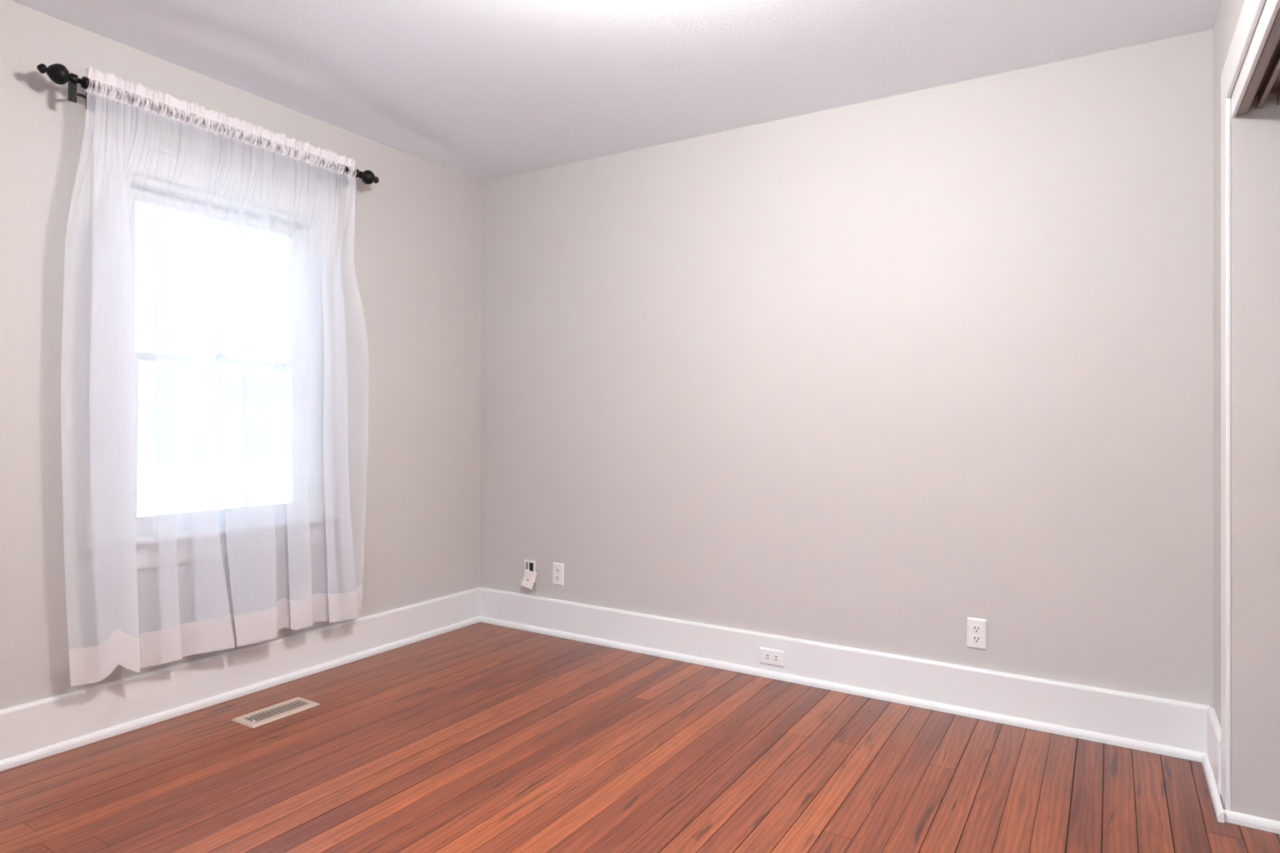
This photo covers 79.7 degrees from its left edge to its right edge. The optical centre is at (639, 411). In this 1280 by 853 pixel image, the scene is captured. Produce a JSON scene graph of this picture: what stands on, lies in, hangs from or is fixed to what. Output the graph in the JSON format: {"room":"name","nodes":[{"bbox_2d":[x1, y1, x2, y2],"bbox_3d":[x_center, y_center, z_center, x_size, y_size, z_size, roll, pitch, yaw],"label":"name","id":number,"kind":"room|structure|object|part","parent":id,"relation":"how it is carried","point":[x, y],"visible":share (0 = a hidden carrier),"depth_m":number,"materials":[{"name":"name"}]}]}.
{"room":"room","nodes":[
{"label":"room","id":0,"kind":"room"},
{"bbox_2d":[0,0,481,709],"bbox_3d":[-1.835,-0.109,2.847,0.156,2.530,3.620,0,-1,32],"label":"wall","id":1,"kind":"structure","parent":0,"point":[407,532],"depth_m":3.01,"materials":[{"name":"grey paint"}]},
{"bbox_2d":[36,63,379,187],"bbox_3d":[-1.589,-1.055,2.999,0.151,0.106,1.323,0,-1,32],"label":"curtain rod","id":2,"kind":"object","parent":1,"relation":"attached to","point":[58,73],"visible":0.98,"depth_m":2.63,"materials":[{"name":"black metal"}]},
{"bbox_2d":[68,66,362,686],"bbox_3d":[-1.545,-0.111,2.988,0.054,2.046,1.220,0,-1,32],"label":"sheer curtain","id":3,"kind":"object","parent":2,"relation":"hanging from","point":[88,665],"visible":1,"depth_m":2.87,"materials":[{"name":"white fabric"}]},
{"bbox_2d":[80,125,343,576],"bbox_3d":[-1.674,-0.198,3.073,0.216,1.538,1.010,0,-1,32],"label":"window","id":4,"kind":"structure","parent":1,"relation":"in","point":[127,171],"depth_m":2.94,"materials":[{"name":"white paint"}]},
{"bbox_3d":[-1.856,-0.208,2.671,0.033,1.305,0.105,0,-1,32],"label":"casing","id":5,"kind":"part","parent":4,"relation":"part of","materials":[{"name":"white paint"}]},
{"bbox_3d":[-1.706,-0.503,3.098,0.041,0.643,0.720,0,-1,32],"label":"sash","id":6,"kind":"part","parent":4,"relation":"part of","materials":[{"name":"white paint"}]},
{"bbox_3d":[-1.621,-0.909,3.053,0.036,0.116,1.010,0,-1,32],"label":"head casing","id":7,"kind":"part","parent":4,"relation":"part of","materials":[{"name":"white paint"}]},
{"bbox_3d":[-1.674,0.118,3.067,0.041,0.665,0.720,0,-1,32],"label":"sash","id":8,"kind":"part","parent":4,"relation":"part of","materials":[{"name":"white paint"}]},
{"bbox_3d":[-1.698,-0.187,3.087,0.160,1.335,0.780,0,-1,32],"label":"jamb frame","id":9,"kind":"part","parent":4,"relation":"part of","materials":[{"name":"white paint"}]},
{"bbox_3d":[-1.398,-0.195,3.417,0.033,1.305,0.105,0,-1,32],"label":"casing","id":10,"kind":"part","parent":4,"relation":"part of","materials":[{"name":"white paint"}]},
{"bbox_2d":[0,587,479,771],"bbox_3d":[-1.766,1.036,2.784,0.035,0.181,3.420,0,-1,32],"label":"baseboard","id":11,"kind":"structure","parent":1,"relation":"attached to","point":[39,729],"depth_m":2.94,"materials":[{"name":"white paint"}]},
{"bbox_2d":[10,0,1220,181],"bbox_3d":[-0.108,-1.369,1.763,4.040,0.125,3.540,0,-1,32],"label":"ceiling","id":12,"kind":"structure","parent":0,"point":[480,90],"depth_m":2.77,"materials":[{"name":"white paint"}]},
{"bbox_2d":[0,622,1279,852],"bbox_3d":[-0.106,1.144,1.763,4.030,0.030,3.460,0,-1,32],"label":"floor","id":13,"kind":"structure","parent":0,"point":[479,737],"depth_m":2.40,"materials":[{"name":"red wood"}]},
{"bbox_2d":[230,697,319,728],"bbox_3d":[-1.366,1.127,2.887,0.135,0.008,0.274,0,-1,32],"label":"floor vent","id":14,"kind":"object","parent":13,"relation":"in","point":[277,712],"visible":1,"depth_m":2.87,"materials":[{"name":"beige metal"}]},
{"bbox_2d":[243,700,308,723],"bbox_3d":[-1.366,1.127,2.887,0.075,0.003,0.222,0,-1,32],"label":"grille","id":15,"kind":"object","parent":14,"relation":"attached to","point":[273,712],"depth_m":2.88,"materials":[{"name":"beige metal"}]},
{"bbox_2d":[480,29,1213,708],"bbox_3d":[0.829,-0.079,3.277,3.996,2.530,0.100,0,-1,32],"label":"wall","id":16,"kind":"structure","parent":0,"point":[885,375],"depth_m":3.10,"materials":[{"name":"grey paint"}]},
{"bbox_2d":[520,560,536,591],"bbox_3d":[-0.583,0.867,4.044,0.090,0.159,0.040,0,-1,32],"label":"box","id":17,"kind":"object","parent":16,"relation":"attached to","point":[528,580],"visible":1,"depth_m":4.04,"materials":[{"name":"white plastic"}]},
{"bbox_3d":[-0.587,0.884,4.040,0.076,0.090,0.007,11,-12,31],"label":"jack plate","id":18,"kind":"part","parent":17,"relation":"part of","materials":[{"name":"beige plastic"}]},
{"bbox_2d":[552,562,564,585],"bbox_3d":[-0.424,0.840,3.966,0.070,0.114,0.008,0,-1,32],"label":"electrical outlet","id":19,"kind":"object","parent":16,"relation":"attached to","point":[557,568],"visible":1,"depth_m":3.96,"materials":[{"name":"white plastic"}]},
{"bbox_2d":[555,575,559,580],"bbox_3d":[-0.425,0.860,3.963,0.034,0.028,0.002,0,-1,32],"label":"receptacle","id":20,"kind":"object","parent":19,"relation":"attached to","point":[557,577],"depth_m":3.96,"materials":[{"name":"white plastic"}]},
{"bbox_2d":[555,567,559,573],"bbox_3d":[-0.425,0.821,3.964,0.034,0.028,0.002,0,-1,32],"label":"receptacle","id":21,"kind":"object","parent":19,"relation":"attached to","point":[557,569],"depth_m":3.96,"materials":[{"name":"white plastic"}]},
{"bbox_2d":[759,647,784,667],"bbox_3d":[0.571,1.066,3.330,0.114,0.070,0.008,0,-1,32],"label":"electrical outlet","id":22,"kind":"object","parent":16,"relation":"attached to","point":[767,656],"visible":1,"depth_m":3.33,"materials":[{"name":"white plastic"}]},
{"bbox_2d":[764,652,769,660],"bbox_3d":[0.553,1.066,3.338,0.028,0.034,0.002,0,-1,32],"label":"receptacle","id":23,"kind":"object","parent":22,"relation":"attached to","point":[767,655],"depth_m":3.34,"materials":[{"name":"white plastic"}]},
{"bbox_2d":[772,654,778,662],"bbox_3d":[0.587,1.066,3.317,0.028,0.034,0.002,0,-1,32],"label":"receptacle","id":24,"kind":"object","parent":22,"relation":"attached to","point":[775,657],"depth_m":3.32,"materials":[{"name":"white plastic"}]},
{"bbox_2d":[480,587,1279,834],"bbox_3d":[0.650,1.061,3.028,3.877,0.181,0.476,0,-1,32],"label":"baseboard","id":25,"kind":"structure","parent":16,"relation":"attached to","point":[1174,728],"depth_m":3.02,"materials":[{"name":"white paint"}]},
{"bbox_3d":[2.019,1.140,2.176,0.653,0.028,0.458,0,-1,32],"label":"shoe moulding","id":26,"kind":"part","parent":25,"relation":"part of","materials":[{"name":"white paint"}]},
{"bbox_2d":[966,617,986,649],"bbox_3d":[1.281,0.845,2.919,0.070,0.114,0.008,0,-1,32],"label":"electrical outlet","id":27,"kind":"object","parent":16,"relation":"attached to","point":[976,628],"visible":1,"depth_m":2.92,"materials":[{"name":"white plastic"}]},
{"bbox_2d":[971,635,981,643],"bbox_3d":[1.280,0.865,2.917,0.034,0.028,0.002,0,-1,32],"label":"receptacle","id":28,"kind":"object","parent":27,"relation":"attached to","point":[975,638],"depth_m":2.92,"materials":[{"name":"white plastic"}]},
{"bbox_2d":[971,625,981,633],"bbox_3d":[1.280,0.826,2.917,0.034,0.028,0.002,0,-1,32],"label":"receptacle","id":29,"kind":"object","parent":27,"relation":"attached to","point":[975,628],"depth_m":2.92,"materials":[{"name":"white plastic"}]},
{"bbox_2d":[1213,0,1279,821],"bbox_3d":[1.035,-0.105,1.027,0.110,2.530,3.520,0,-1,32],"label":"wall","id":30,"kind":"structure","parent":0,"point":[1255,135],"depth_m":2.15,"materials":[{"name":"grey paint"}]},
{"bbox_2d":[1220,0,1265,810],"bbox_3d":[1.182,0.058,1.383,0.012,2.157,2.085,0,-1,32],"label":"trim","id":31,"kind":"structure","parent":30,"relation":"attached to","point":[1251,12],"depth_m":2.18,"materials":[{"name":"white paint"}]},
{"bbox_2d":[1230,0,1279,117],"bbox_3d":[1.201,-0.884,1.390,0.010,0.070,1.848,0,-1,32],"label":"trim","id":32,"kind":"structure","parent":30,"relation":"attached to","point":[1269,12],"depth_m":1.83,"materials":[{"name":"white paint"}]},
{"bbox_2d":[1236,7,1279,115],"bbox_3d":[1.247,-0.880,1.362,0.093,0.057,1.839,0,-1,32],"label":"door track","id":33,"kind":"object","parent":30,"relation":"attached to","point":[1265,79],"visible":0.77,"depth_m":1.95,"materials":[{"name":"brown metal"}]},
{"bbox_3d":[1.247,-0.904,1.363,0.093,0.009,1.839,0,-1,32],"label":"plate","id":34,"kind":"part","parent":33,"relation":"part of","materials":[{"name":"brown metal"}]},
{"label":"outside","id":35,"kind":"structure","parent":0,"visible":0},
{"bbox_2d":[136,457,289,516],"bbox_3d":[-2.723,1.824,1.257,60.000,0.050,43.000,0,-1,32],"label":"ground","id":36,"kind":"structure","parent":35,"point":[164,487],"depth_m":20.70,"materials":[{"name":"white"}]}
]}

